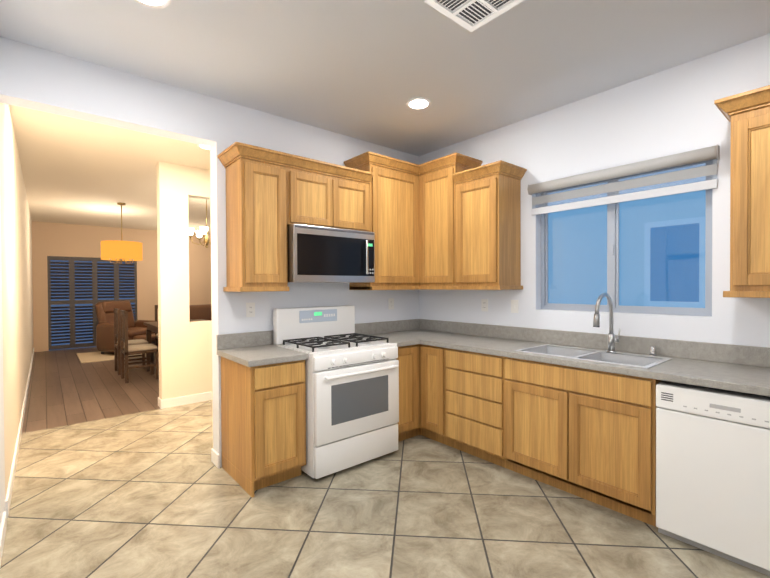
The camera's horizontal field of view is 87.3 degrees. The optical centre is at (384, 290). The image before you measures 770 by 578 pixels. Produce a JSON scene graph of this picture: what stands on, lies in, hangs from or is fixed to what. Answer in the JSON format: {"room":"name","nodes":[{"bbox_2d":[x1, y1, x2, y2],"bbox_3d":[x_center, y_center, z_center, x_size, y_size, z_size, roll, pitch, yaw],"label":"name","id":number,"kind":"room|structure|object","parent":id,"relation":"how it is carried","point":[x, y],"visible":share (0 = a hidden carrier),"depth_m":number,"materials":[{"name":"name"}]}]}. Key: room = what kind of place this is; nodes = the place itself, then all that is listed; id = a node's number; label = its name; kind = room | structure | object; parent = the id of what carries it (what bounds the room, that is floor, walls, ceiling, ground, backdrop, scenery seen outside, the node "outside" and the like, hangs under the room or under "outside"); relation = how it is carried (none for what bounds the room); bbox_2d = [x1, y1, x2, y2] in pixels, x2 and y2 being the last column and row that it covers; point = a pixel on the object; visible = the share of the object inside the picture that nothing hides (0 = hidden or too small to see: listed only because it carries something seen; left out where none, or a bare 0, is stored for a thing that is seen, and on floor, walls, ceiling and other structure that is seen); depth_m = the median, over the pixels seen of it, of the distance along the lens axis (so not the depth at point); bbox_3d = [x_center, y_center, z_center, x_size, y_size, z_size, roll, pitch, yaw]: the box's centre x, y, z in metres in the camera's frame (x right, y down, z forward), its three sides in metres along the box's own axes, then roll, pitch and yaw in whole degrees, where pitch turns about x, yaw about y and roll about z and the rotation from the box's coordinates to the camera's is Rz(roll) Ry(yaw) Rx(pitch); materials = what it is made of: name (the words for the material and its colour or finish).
{"room":"kitchen","nodes":[
{"label":"kitchen","id":0,"kind":"room"},
{"bbox_2d":[0,103,32,526],"bbox_3d":[-3.519,-0.041,3.050,1.050,2.840,14.300,-1,1,-40],"label":"wall","id":1,"kind":"structure","parent":0,"point":[17,280],"depth_m":3.22,"materials":[{"name":"beige paint"}]},
{"bbox_2d":[0,508,8,564],"bbox_3d":[-1.763,1.334,1.816,0.012,0.100,1.365,-1,1,-40],"label":"baseboard","id":2,"kind":"structure","parent":1,"relation":"attached to","point":[5,514],"depth_m":2.19,"materials":[{"name":"white wood"}]},
{"bbox_2d":[5,348,33,508],"bbox_3d":[-4.961,1.308,5.604,0.012,0.100,8.250,-1,1,-40],"label":"baseboard","id":3,"kind":"structure","parent":1,"relation":"attached to","point":[11,480],"depth_m":3.32,"materials":[{"name":"white wood"}]},
{"bbox_2d":[22,347,160,432],"bbox_3d":[-3.166,1.339,8.429,6.700,0.040,6.550,-1,1,-40],"label":"floor","id":4,"kind":"structure","parent":0,"point":[67,387],"depth_m":5.46,"materials":[{"name":"brown wood"}]},
{"bbox_2d":[77,351,154,362],"bbox_3d":[-5.372,1.322,8.562,1.800,0.012,1.400,-1,1,-40],"label":"rug","id":5,"kind":"object","parent":4,"relation":"on","point":[88,357],"visible":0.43,"depth_m":8.10,"materials":[{"name":"beige carpet"}]},
{"bbox_2d":[95,301,154,355],"bbox_3d":[-5.332,0.776,8.563,1.265,1.103,1.753,-1,1,-40],"label":"recliner chair","id":6,"kind":"object","parent":5,"relation":"on","point":[104,310],"visible":0.65,"depth_m":8.50,"materials":[{"name":"brown leather"}]},
{"bbox_2d":[114,308,119,374],"bbox_3d":[-4.230,0.817,6.735,0.438,1.048,0.438,-1,1,-40],"label":"dining chair","id":7,"kind":"object","parent":4,"relation":"on","point":[116,311],"depth_m":6.62,"materials":[{"name":"brown wood"}]},
{"bbox_2d":[119,309,158,382],"bbox_3d":[-3.752,0.821,6.170,0.438,1.048,0.438,-1,1,-40],"label":"dining chair","id":8,"kind":"object","parent":4,"relation":"on","point":[124,345],"depth_m":6.14,"materials":[{"name":"brown wood"}]},
{"bbox_2d":[143,319,208,363],"bbox_3d":[-3.450,0.951,6.976,1.000,0.770,1.600,-1,1,-40],"label":"dining table","id":9,"kind":"object","parent":4,"relation":"on","point":[152,326],"visible":0.23,"depth_m":7.19,"materials":[{"name":"brown wood"}]},
{"bbox_2d":[189,304,211,320],"bbox_3d":[-3.667,0.816,9.789,2.100,0.980,0.920,-1,1,-40],"label":"sofa","id":10,"kind":"object","parent":4,"relation":"on","point":[202,311],"depth_m":9.41,"materials":[{"name":"brown leather"}]},
{"bbox_2d":[32,221,210,351],"bbox_3d":[-5.237,-0.118,10.858,6.700,2.840,0.150,-1,1,-40],"label":"wall","id":11,"kind":"structure","parent":0,"point":[61,239],"depth_m":9.50,"materials":[{"name":"beige paint"}]},
{"bbox_2d":[47,256,136,349],"bbox_3d":[-6.820,0.275,9.485,1.700,2.100,0.111,-1,1,-40],"label":"window shutters","id":12,"kind":"object","parent":11,"relation":"attached to","point":[79,288],"visible":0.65,"depth_m":9.31,"materials":[{"name":"grey"}]},
{"bbox_2d":[156,161,211,399],"bbox_3d":[-1.160,-0.084,5.925,3.835,2.840,0.150,-1,1,-40],"label":"wall","id":13,"kind":"structure","parent":0,"point":[185,353],"depth_m":4.75,"materials":[{"name":"beige paint"}]},
{"bbox_2d":[159,392,211,408],"bbox_3d":[-1.170,1.287,5.835,3.697,0.100,0.037,-1,1,-40],"label":"baseboard","id":14,"kind":"structure","parent":13,"relation":"attached to","point":[185,400],"depth_m":4.79,"materials":[{"name":"white wood"}]},
{"bbox_2d":[0,36,418,466],"bbox_3d":[-0.907,-0.059,3.521,3.550,2.840,0.150,-1,1,-40],"label":"wall","id":15,"kind":"structure","parent":0,"point":[39,79],"depth_m":3.11,"materials":[{"name":"white paint"}]},
{"bbox_2d":[246,303,254,316],"bbox_3d":[-1.088,0.155,3.266,0.072,0.116,0.008,-1,1,-40],"label":"electrical outlet plate","id":16,"kind":"object","parent":15,"relation":"attached to","point":[250,309],"visible":1,"depth_m":3.26,"materials":[{"name":"white plastic"}]},
{"bbox_2d":[217,142,373,291],"bbox_3d":[-0.691,-0.521,3.345,1.224,1.044,0.388,-1,1,-40],"label":"upper cabinet","id":17,"kind":"object","parent":15,"relation":"attached to","point":[271,195],"visible":1,"depth_m":3.05,"materials":[{"name":"brown wood"}]},
{"bbox_2d":[287,224,374,282],"bbox_3d":[-0.505,-0.292,3.452,0.792,0.445,0.462,-1,1,-40],"label":"microwave","id":18,"kind":"object","parent":17,"relation":"attached to","point":[318,254],"visible":0.98,"depth_m":3.27,"materials":[{"name":"silver metal"}]},
{"bbox_2d":[388,298,393,308],"bbox_3d":[0.066,0.139,4.240,0.072,0.116,0.008,-1,1,-40],"label":"electrical outlet plate","id":19,"kind":"object","parent":15,"relation":"attached to","point":[390,303],"visible":1,"depth_m":4.23,"materials":[{"name":"white plastic"}]},
{"bbox_2d":[344,151,482,289],"bbox_3d":[0.270,-0.621,3.849,1.012,1.224,0.858,-1,1,-40],"label":"upper cabinet","id":20,"kind":"object","parent":15,"relation":"attached to","point":[413,216],"visible":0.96,"depth_m":3.81,"materials":[{"name":"brown wood"}]},
{"bbox_2d":[210,171,212,420],"bbox_3d":[0.079,-0.074,4.458,3.835,2.840,0.010,-1,1,-40],"label":"wall","id":21,"kind":"structure","parent":0,"point":[211,295],"depth_m":3.21,"materials":[{"name":"beige paint"}]},
{"bbox_2d":[211,448,219,462],"bbox_3d":[0.020,1.297,4.425,3.697,0.100,0.022,-1,1,-40],"label":"baseboard","id":22,"kind":"structure","parent":21,"relation":"attached to","point":[215,457],"depth_m":3.17,"materials":[{"name":"white wood"}]},
{"bbox_2d":[0,400,769,577],"bbox_3d":[0.530,1.389,2.192,6.100,0.040,7.750,-1,1,-40],"label":"floor","id":23,"kind":"structure","parent":0,"point":[157,493],"depth_m":2.41,"materials":[{"name":"beige tile"}]},
{"bbox_2d":[221,357,305,496],"bbox_3d":[-0.914,0.930,3.015,0.406,0.874,0.620,-1,1,-40],"label":"base cabinet","id":24,"kind":"object","parent":23,"relation":"on","point":[263,426],"visible":1,"depth_m":2.80,"materials":[{"name":"brown wood"}]},
{"bbox_2d":[216,330,307,366],"bbox_3d":[-0.907,0.494,2.981,0.442,0.314,0.600,-1,1,-40],"label":"countertop","id":25,"kind":"structure","parent":24,"relation":"on","point":[249,349],"depth_m":3.05,"materials":[{"name":"stone"}]},
{"bbox_2d":[273,305,398,478],"bbox_3d":[-0.388,0.753,3.331,0.794,1.215,0.748,-1,1,-40],"label":"range","id":26,"kind":"object","parent":23,"relation":"on","point":[352,399],"visible":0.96,"depth_m":3.11,"materials":[{"name":"white metal"}]},
{"bbox_2d":[396,344,419,441],"bbox_3d":[0.019,0.917,3.753,0.354,0.874,0.696,-1,1,-40],"label":"base cabinet","id":27,"kind":"object","parent":23,"relation":"on","point":[408,358],"depth_m":3.58,"materials":[{"name":"brown wood"}]},
{"bbox_2d":[372,319,769,395],"bbox_3d":[1.334,0.405,2.895,0.638,0.155,3.698,-1,1,-40],"label":"countertop","id":28,"kind":"structure","parent":27,"relation":"on","point":[740,368],"depth_m":2.75,"materials":[{"name":"stone"}]},
{"bbox_2d":[515,344,672,368],"bbox_3d":[1.411,0.538,2.793,0.476,0.199,0.856,-1,1,-40],"label":"sink basin","id":29,"kind":"object","parent":28,"relation":"in","point":[628,359],"visible":0.19,"depth_m":2.82,"materials":[{"name":"silver metal"}]},
{"bbox_2d":[593,293,620,352],"bbox_3d":[1.526,0.227,2.777,0.302,0.422,0.093,-1,1,-40],"label":"tap","id":30,"kind":"object","parent":28,"relation":"on","point":[612,339],"visible":1,"depth_m":2.84,"materials":[{"name":"silver metal"}]},
{"bbox_2d":[649,346,656,355],"bbox_3d":[1.805,0.407,2.719,0.048,0.068,0.048,-1,1,-40],"label":"soap dispenser","id":31,"kind":"object","parent":28,"relation":"in","point":[652,350],"visible":0.96,"depth_m":2.71,"materials":[{"name":"silver metal"}]},
{"bbox_2d":[420,344,443,443],"bbox_3d":[0.610,0.915,3.718,0.696,0.874,0.316,-1,1,-40],"label":"base cabinet","id":32,"kind":"object","parent":23,"relation":"on","point":[431,357],"depth_m":3.55,"materials":[{"name":"brown wood"}]},
{"bbox_2d":[444,348,555,474],"bbox_3d":[0.924,0.917,3.404,0.620,0.874,0.724,-1,1,-40],"label":"base cabinet","id":33,"kind":"object","parent":23,"relation":"on","point":[499,410],"depth_m":3.01,"materials":[{"name":"brown wood"}]},
{"bbox_2d":[656,381,769,575],"bbox_3d":[1.916,0.938,2.200,0.602,0.848,0.598,-1,1,-40],"label":"dishwasher","id":34,"kind":"object","parent":23,"relation":"on","point":[712,470],"visible":1,"depth_m":2.04,"materials":[{"name":"white metal"}]},
{"bbox_2d":[0,0,769,234],"bbox_3d":[-1.024,-1.546,5.146,7.600,0.100,14.300,-1,1,-40],"label":"ceiling","id":35,"kind":"structure","parent":0,"point":[365,70],"depth_m":2.60,"materials":[{"name":"white paint"}]},
{"bbox_2d":[101,203,142,263],"bbox_3d":[-4.512,-0.980,6.916,0.600,1.035,0.600,-1,1,-40],"label":"pendant lamp","id":36,"kind":"object","parent":35,"relation":"hanging from","point":[118,251],"visible":1,"depth_m":6.70,"materials":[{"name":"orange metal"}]},
{"bbox_2d":[134,0,170,8],"bbox_3d":[-1.163,-1.455,1.980,0.200,0.010,0.200,-1,1,-40],"label":"recessed light","id":37,"kind":"object","parent":35,"relation":"in","point":[158,4],"visible":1,"depth_m":2.04,"materials":[{"name":"white glass"}]},
{"bbox_2d":[189,200,210,247],"bbox_3d":[-2.627,-1.060,5.902,0.531,0.872,0.535,-1,1,-40],"label":"chandelier","id":38,"kind":"object","parent":35,"relation":"hanging from","point":[201,232],"visible":0.58,"depth_m":5.88,"materials":[{"name":"gold metal"}]},
{"bbox_2d":[197,144,209,149],"bbox_3d":[-1.812,-1.475,4.128,0.200,0.010,0.200,-1,1,-40],"label":"recessed light","id":39,"kind":"object","parent":35,"relation":"in","point":[204,147],"visible":0.42,"depth_m":4.14,"materials":[{"name":"white"}]},
{"bbox_2d":[406,97,430,109],"bbox_3d":[0.266,-1.475,3.186,0.200,0.010,0.200,-1,1,-40],"label":"recessed light","id":40,"kind":"object","parent":35,"relation":"in","point":[418,103],"visible":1,"depth_m":3.17,"materials":[{"name":"white glass"}]},
{"bbox_2d":[424,0,524,31],"bbox_3d":[0.464,-1.460,2.005,0.380,0.016,0.380,-1,1,-40],"label":"ceiling vent","id":41,"kind":"object","parent":35,"relation":"in","point":[471,15],"visible":1,"depth_m":2.09,"materials":[{"name":"white metal"}]},
{"bbox_2d":[419,33,769,347],"bbox_3d":[2.295,-0.061,2.363,0.150,2.840,5.750,-1,1,-40],"label":"wall","id":42,"kind":"structure","parent":0,"point":[671,111],"depth_m":2.87,"materials":[{"name":"white paint"}]},
{"bbox_2d":[481,299,487,310],"bbox_3d":[0.948,0.139,3.839,0.008,0.116,0.072,-1,1,-40],"label":"electrical outlet plate","id":43,"kind":"object","parent":42,"relation":"attached to","point":[484,304],"visible":1,"depth_m":3.84,"materials":[{"name":"white plastic"}]},
{"bbox_2d":[451,160,526,289],"bbox_3d":[0.916,-0.531,3.569,0.388,1.044,0.517,-1,1,-40],"label":"upper cabinet","id":44,"kind":"object","parent":42,"relation":"attached to","point":[488,226],"visible":1,"depth_m":3.45,"materials":[{"name":"brown wood"}]},
{"bbox_2d":[511,300,517,312],"bbox_3d":[1.153,0.141,3.593,0.012,0.116,0.072,-1,1,-40],"label":"electrical outlet plate","id":45,"kind":"object","parent":42,"relation":"attached to","point":[514,306],"visible":1,"depth_m":3.59,"materials":[{"name":"white plastic"}]},
{"bbox_2d":[541,159,712,315],"bbox_3d":[1.747,-0.361,3.050,0.066,1.049,1.189,-1,1,-40],"label":"window","id":46,"kind":"structure","parent":42,"relation":"in","point":[612,256],"depth_m":3.03,"materials":[{"name":"blue"}]},
{"bbox_2d":[527,144,719,214],"bbox_3d":[1.636,-0.767,2.954,0.080,0.255,1.262,-1,1,-40],"label":"window shade","id":47,"kind":"object","parent":46,"relation":"attached to","point":[685,158],"visible":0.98,"depth_m":2.84,"materials":[{"name":"grey fabric"}]},
{"bbox_2d":[714,85,769,297],"bbox_3d":[2.276,-0.502,1.958,0.388,1.079,1.000,-1,1,-40],"label":"upper cabinet","id":48,"kind":"object","parent":42,"relation":"attached to","point":[746,114],"visible":1,"depth_m":2.13,"materials":[{"name":"brown wood"}]},
{"label":"outside","id":49,"kind":"structure","parent":0,"visible":0},
{"bbox_2d":[548,163,705,307],"bbox_3d":[2.785,-0.918,4.571,0.035,6.500,11.000,-1,1,-40],"label":"window glass","id":50,"kind":"structure","parent":49,"point":[559,273],"depth_m":4.54,"materials":[{"name":"glass"}]}
]}

